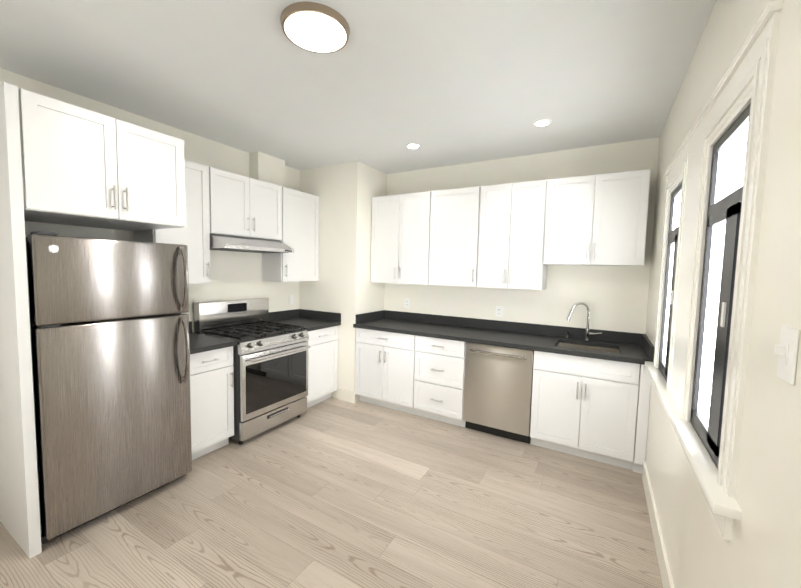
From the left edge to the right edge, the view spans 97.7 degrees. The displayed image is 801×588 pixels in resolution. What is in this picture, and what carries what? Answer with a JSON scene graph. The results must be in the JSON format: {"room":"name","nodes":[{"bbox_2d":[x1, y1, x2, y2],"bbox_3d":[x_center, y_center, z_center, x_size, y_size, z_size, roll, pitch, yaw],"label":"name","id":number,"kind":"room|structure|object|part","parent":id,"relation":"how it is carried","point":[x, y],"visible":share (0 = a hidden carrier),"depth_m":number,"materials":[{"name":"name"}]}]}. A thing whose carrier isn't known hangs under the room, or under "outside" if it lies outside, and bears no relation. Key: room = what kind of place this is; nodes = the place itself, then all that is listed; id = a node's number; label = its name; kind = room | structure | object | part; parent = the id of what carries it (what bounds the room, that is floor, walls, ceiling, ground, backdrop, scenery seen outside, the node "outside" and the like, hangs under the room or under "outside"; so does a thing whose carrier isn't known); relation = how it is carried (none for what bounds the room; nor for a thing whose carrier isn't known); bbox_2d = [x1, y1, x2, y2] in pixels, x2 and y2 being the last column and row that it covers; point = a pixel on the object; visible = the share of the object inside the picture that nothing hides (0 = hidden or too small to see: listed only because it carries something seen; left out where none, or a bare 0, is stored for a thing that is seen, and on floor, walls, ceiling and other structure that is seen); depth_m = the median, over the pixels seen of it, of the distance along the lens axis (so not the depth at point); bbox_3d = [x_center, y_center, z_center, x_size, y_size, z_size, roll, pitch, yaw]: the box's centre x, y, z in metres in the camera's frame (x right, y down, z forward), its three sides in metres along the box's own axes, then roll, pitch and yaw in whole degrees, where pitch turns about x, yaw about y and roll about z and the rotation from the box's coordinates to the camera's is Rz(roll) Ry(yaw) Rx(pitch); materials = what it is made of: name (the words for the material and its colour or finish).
{"room":"kitchen","nodes":[
{"label":"kitchen","id":0,"kind":"room"},
{"bbox_2d":[0,68,299,332],"bbox_3d":[-2.106,-0.076,2.992,0.120,2.705,4.640,4,5,30],"label":"wall","id":1,"kind":"structure","parent":0,"point":[234,275],"depth_m":3.34,"materials":[{"name":"beige paint"}]},
{"bbox_2d":[18,88,185,230],"bbox_3d":[-1.968,-0.749,2.226,0.804,0.580,0.778,4,5,30],"label":"upper cabinet","id":2,"kind":"object","parent":1,"relation":"attached to","point":[84,167],"visible":1,"depth_m":1.98,"materials":[{"name":"white wood"}]},
{"bbox_2d":[134,160,209,283],"bbox_3d":[-1.859,-0.583,2.880,0.358,0.997,0.433,4,5,30],"label":"upper cabinet","id":3,"kind":"object","parent":1,"relation":"attached to","point":[193,234],"visible":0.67,"depth_m":2.89,"materials":[{"name":"white wood"}]},
{"bbox_2d":[208,166,281,239],"bbox_3d":[-1.550,-0.831,3.390,0.358,0.560,0.776,4,5,30],"label":"upper cabinet","id":4,"kind":"object","parent":1,"relation":"attached to","point":[242,205],"visible":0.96,"depth_m":3.27,"materials":[{"name":"white wood"}]},
{"bbox_2d":[210,233,293,252],"bbox_3d":[-1.496,-0.480,3.378,0.502,0.131,0.762,4,5,30],"label":"under-cabinet range hood","id":5,"kind":"object","parent":4,"relation":"attached to","point":[220,242],"visible":0.89,"depth_m":3.22,"materials":[{"name":"silver metal"}]},
{"bbox_2d":[262,187,318,281],"bbox_3d":[-1.223,-0.646,3.981,0.358,0.997,0.549,4,5,30],"label":"upper cabinet","id":6,"kind":"object","parent":1,"relation":"attached to","point":[300,223],"visible":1,"depth_m":3.86,"materials":[{"name":"white wood"}]},
{"bbox_2d":[289,295,293,304],"bbox_3d":[-1.323,0.071,4.240,0.008,0.116,0.072,4,5,30],"label":"electrical outlet","id":7,"kind":"object","parent":1,"relation":"attached to","point":[291,299],"visible":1,"depth_m":4.24,"materials":[{"name":"white plastic"}]},
{"bbox_2d":[249,151,284,186],"bbox_3d":[-1.429,-1.306,3.773,0.140,0.331,0.350,4,5,30],"label":"cover","id":8,"kind":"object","parent":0,"point":[266,168],"depth_m":3.68,"materials":[{"name":"beige paint"}]},
{"bbox_2d":[0,397,662,587],"bbox_3d":[-0.566,1.422,2.187,3.749,0.100,4.640,4,5,30],"label":"floor","id":9,"kind":"structure","parent":0,"point":[332,492],"depth_m":2.14,"materials":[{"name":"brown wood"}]},
{"bbox_2d":[0,82,41,557],"bbox_3d":[-2.211,0.164,1.938,0.768,2.370,0.045,4,5,30],"label":"end panel","id":10,"kind":"object","parent":9,"relation":"on","point":[19,509],"visible":1,"depth_m":1.78,"materials":[{"name":"white wood"}]},
{"bbox_2d":[25,231,191,543],"bbox_3d":[-1.953,0.488,2.289,0.844,1.685,0.754,4,5,30],"label":"refrigerator","id":11,"kind":"object","parent":9,"relation":"on","point":[109,335],"visible":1,"depth_m":2.02,"materials":[{"name":"grey metal"}]},
{"bbox_2d":[190,346,233,459],"bbox_3d":[-1.758,0.856,2.903,0.666,0.875,0.433,4,5,30],"label":"base cabinet","id":12,"kind":"object","parent":9,"relation":"on","point":[212,395],"visible":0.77,"depth_m":2.78,"materials":[{"name":"white wood"}]},
{"bbox_2d":[189,321,236,353],"bbox_3d":[-1.747,0.349,2.868,0.666,0.138,0.433,4,5,30],"label":"countertop","id":13,"kind":"structure","parent":12,"relation":"on","point":[199,343],"depth_m":2.83,"materials":[{"name":"stone"}]},
{"bbox_2d":[194,298,309,444],"bbox_3d":[-1.391,0.672,3.383,0.758,1.190,0.760,4,5,30],"label":"gas range","id":14,"kind":"object","parent":9,"relation":"on","point":[270,362],"visible":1,"depth_m":3.22,"materials":[{"name":"silver metal"}]},
{"bbox_2d":[307,326,337,407],"bbox_3d":[-1.122,0.793,4.004,0.666,0.875,0.549,4,5,30],"label":"base cabinet","id":15,"kind":"object","parent":9,"relation":"on","point":[323,366],"visible":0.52,"depth_m":3.88,"materials":[{"name":"white wood"}]},
{"bbox_2d":[269,309,340,331],"bbox_3d":[-1.111,0.286,3.968,0.666,0.138,0.548,4,5,30],"label":"countertop","id":16,"kind":"structure","parent":15,"relation":"on","point":[310,320],"depth_m":4.07,"materials":[{"name":"stone"}]},
{"bbox_2d":[355,328,416,414],"bbox_3d":[-0.049,0.816,4.027,0.759,0.875,0.636,4,5,30],"label":"base cabinet","id":17,"kind":"object","parent":9,"relation":"on","point":[384,369],"visible":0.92,"depth_m":3.77,"materials":[{"name":"white wood"}]},
{"bbox_2d":[414,336,465,426],"bbox_3d":[0.510,0.851,3.706,0.532,0.875,0.636,4,5,30],"label":"base cabinet","id":18,"kind":"object","parent":9,"relation":"on","point":[439,379],"visible":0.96,"depth_m":3.46,"materials":[{"name":"white wood"}]},
{"bbox_2d":[463,342,533,443],"bbox_3d":[0.994,0.887,3.402,0.601,0.868,0.622,4,5,30],"label":"dishwasher","id":19,"kind":"object","parent":9,"relation":"on","point":[498,390],"visible":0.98,"depth_m":3.17,"materials":[{"name":"grey metal"}]},
{"bbox_2d":[530,351,650,473],"bbox_3d":[1.629,0.921,3.063,0.830,0.875,0.636,4,5,30],"label":"base cabinet","id":20,"kind":"object","parent":9,"relation":"on","point":[585,407],"depth_m":2.81,"materials":[{"name":"white wood"}]},
{"bbox_2d":[353,310,654,364],"bbox_3d":[0.815,0.363,3.498,2.733,0.138,0.643,4,5,30],"label":"countertop","id":21,"kind":"structure","parent":20,"relation":"on","point":[636,348],"depth_m":3.40,"materials":[{"name":"stone"}]},
{"bbox_2d":[566,302,601,340],"bbox_3d":[1.684,0.253,3.213,0.295,0.356,0.167,4,5,30],"label":"gooseneck faucet","id":22,"kind":"object","parent":21,"relation":"on","point":[588,333],"visible":0.98,"depth_m":3.23,"materials":[{"name":"silver metal"}]},
{"bbox_2d":[557,342,618,352],"bbox_3d":[1.615,0.576,3.046,0.498,0.185,0.418,4,5,30],"label":"undermount sink","id":23,"kind":"object","parent":21,"relation":"in","point":[594,348],"visible":0.02,"depth_m":3.21,"materials":[{"name":"silver metal"}]},
{"bbox_3d":[1.968,0.941,2.890,0.068,0.875,0.598,4,5,30],"label":"rear base cabinet filler panel","id":24,"kind":"part","parent":20,"relation":"part of","materials":[{"name":"white wood"}]},
{"bbox_2d":[299,161,386,401],"bbox_3d":[-0.726,-0.142,4.388,0.872,2.705,0.600,4,5,30],"label":"column","id":25,"kind":"structure","parent":0,"point":[346,288],"depth_m":4.03,"materials":[{"name":"beige paint"}]},
{"bbox_2d":[338,388,354,403],"bbox_3d":[-0.625,1.172,4.048,0.248,0.135,0.016,4,5,30],"label":"baseboard","id":26,"kind":"structure","parent":25,"relation":"attached to","point":[346,395],"depth_m":4.04,"materials":[{"name":"beige paint"}]},
{"bbox_2d":[0,0,715,173],"bbox_3d":[-0.503,-1.376,1.991,3.749,0.100,4.640,4,5,30],"label":"ceiling","id":27,"kind":"structure","parent":0,"point":[442,83],"depth_m":2.08,"materials":[{"name":"paint"}]},
{"bbox_2d":[280,2,349,52],"bbox_3d":[-0.413,-1.287,1.713,0.330,0.034,0.330,4,5,30],"label":"ceiling light","id":28,"kind":"object","parent":27,"relation":"in","point":[314,27],"visible":1,"depth_m":1.67,"materials":[{"name":"brown metal"}]},
{"bbox_2d":[406,143,419,148],"bbox_3d":[0.118,-1.400,3.319,0.136,0.008,0.136,4,5,30],"label":"recessed light","id":29,"kind":"object","parent":27,"relation":"in","point":[412,145],"visible":1,"depth_m":3.31,"materials":[{"name":"white"}]},
{"bbox_2d":[533,119,551,126],"bbox_3d":[1.109,-1.337,2.738,0.136,0.008,0.136,4,5,30],"label":"recessed light","id":30,"kind":"object","parent":27,"relation":"in","point":[542,122],"visible":1,"depth_m":2.72,"materials":[{"name":"white"}]},
{"bbox_2d":[384,137,659,333],"bbox_3d":[0.639,-0.086,4.018,3.609,2.705,0.120,4,5,30],"label":"wall","id":31,"kind":"structure","parent":0,"point":[614,298],"depth_m":3.43,"materials":[{"name":"beige paint"}]},
{"bbox_2d":[371,191,431,284],"bbox_3d":[0.053,-0.621,4.047,0.759,0.997,0.358,4,5,30],"label":"upper cabinet","id":32,"kind":"object","parent":31,"relation":"attached to","point":[400,240],"visible":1,"depth_m":3.91,"materials":[{"name":"white wood"}]},
{"bbox_2d":[404,298,409,307],"bbox_3d":[0.078,0.112,4.279,0.072,0.116,0.008,4,5,30],"label":"electrical outlet","id":33,"kind":"object","parent":31,"relation":"attached to","point":[406,302],"visible":1,"depth_m":4.28,"materials":[{"name":"white plastic"}]},
{"bbox_2d":[429,186,480,286],"bbox_3d":[0.613,-0.586,3.726,0.532,0.997,0.358,4,5,30],"label":"upper cabinet","id":34,"kind":"object","parent":31,"relation":"attached to","point":[454,233],"visible":0.96,"depth_m":3.60,"materials":[{"name":"white wood"}]},
{"bbox_2d":[495,306,502,316],"bbox_3d":[1.047,0.188,3.723,0.072,0.116,0.008,4,5,30],"label":"electrical outlet","id":35,"kind":"object","parent":31,"relation":"attached to","point":[499,310],"visible":1,"depth_m":3.72,"materials":[{"name":"white plastic"}]},
{"bbox_2d":[477,180,547,289],"bbox_3d":[1.107,-0.555,3.441,0.609,0.997,0.358,4,5,30],"label":"upper cabinet","id":36,"kind":"object","parent":31,"relation":"attached to","point":[512,235],"visible":1,"depth_m":3.31,"materials":[{"name":"white wood"}]},
{"bbox_2d":[543,169,650,265],"bbox_3d":[1.704,-0.636,3.092,0.761,0.760,0.358,4,5,30],"label":"upper cabinet","id":37,"kind":"object","parent":31,"relation":"attached to","point":[596,220],"visible":1,"depth_m":2.95,"materials":[{"name":"white wood"}]},
{"bbox_2d":[645,0,800,587],"bbox_3d":[1.080,0.125,1.161,0.020,2.705,4.640,4,5,30],"label":"wall","id":38,"kind":"structure","parent":0,"point":[761,548],"depth_m":0.89,"materials":[{"name":"beige paint"}]},
{"bbox_2d":[642,461,673,587],"bbox_3d":[1.268,1.382,1.661,0.014,0.135,2.260,4,5,30],"label":"baseboard","id":39,"kind":"structure","parent":38,"relation":"attached to","point":[665,573],"depth_m":1.96,"materials":[{"name":"beige paint"}]},
{"bbox_2d":[645,361,741,540],"bbox_3d":[1.352,0.593,1.724,0.098,0.125,1.820,4,5,30],"label":"window sill","id":40,"kind":"structure","parent":38,"relation":"attached to","point":[725,508],"depth_m":1.18,"materials":[{"name":"white wood"}]},
{"bbox_2d":[653,0,782,498],"bbox_3d":[1.372,-0.126,1.672,0.038,1.317,1.724,4,5,30],"label":"window","id":41,"kind":"structure","parent":38,"relation":"in","point":[747,80],"depth_m":1.18,"materials":[{"name":"white"}]},
{"bbox_2d":[774,325,799,384],"bbox_3d":[0.819,0.128,0.751,0.022,0.116,0.072,4,5,30],"label":"light switch","id":42,"kind":"object","parent":38,"relation":"attached to","point":[786,350],"visible":1,"depth_m":0.74,"materials":[{"name":"white plastic"}]},
{"label":"outside","id":43,"kind":"structure","parent":0,"visible":0},
{"bbox_2d":[663,121,748,425],"bbox_3d":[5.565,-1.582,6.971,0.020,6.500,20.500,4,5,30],"label":"window glass","id":44,"kind":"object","parent":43,"point":[731,165],"depth_m":4.51,"materials":[{"name":"glass"}]}
]}

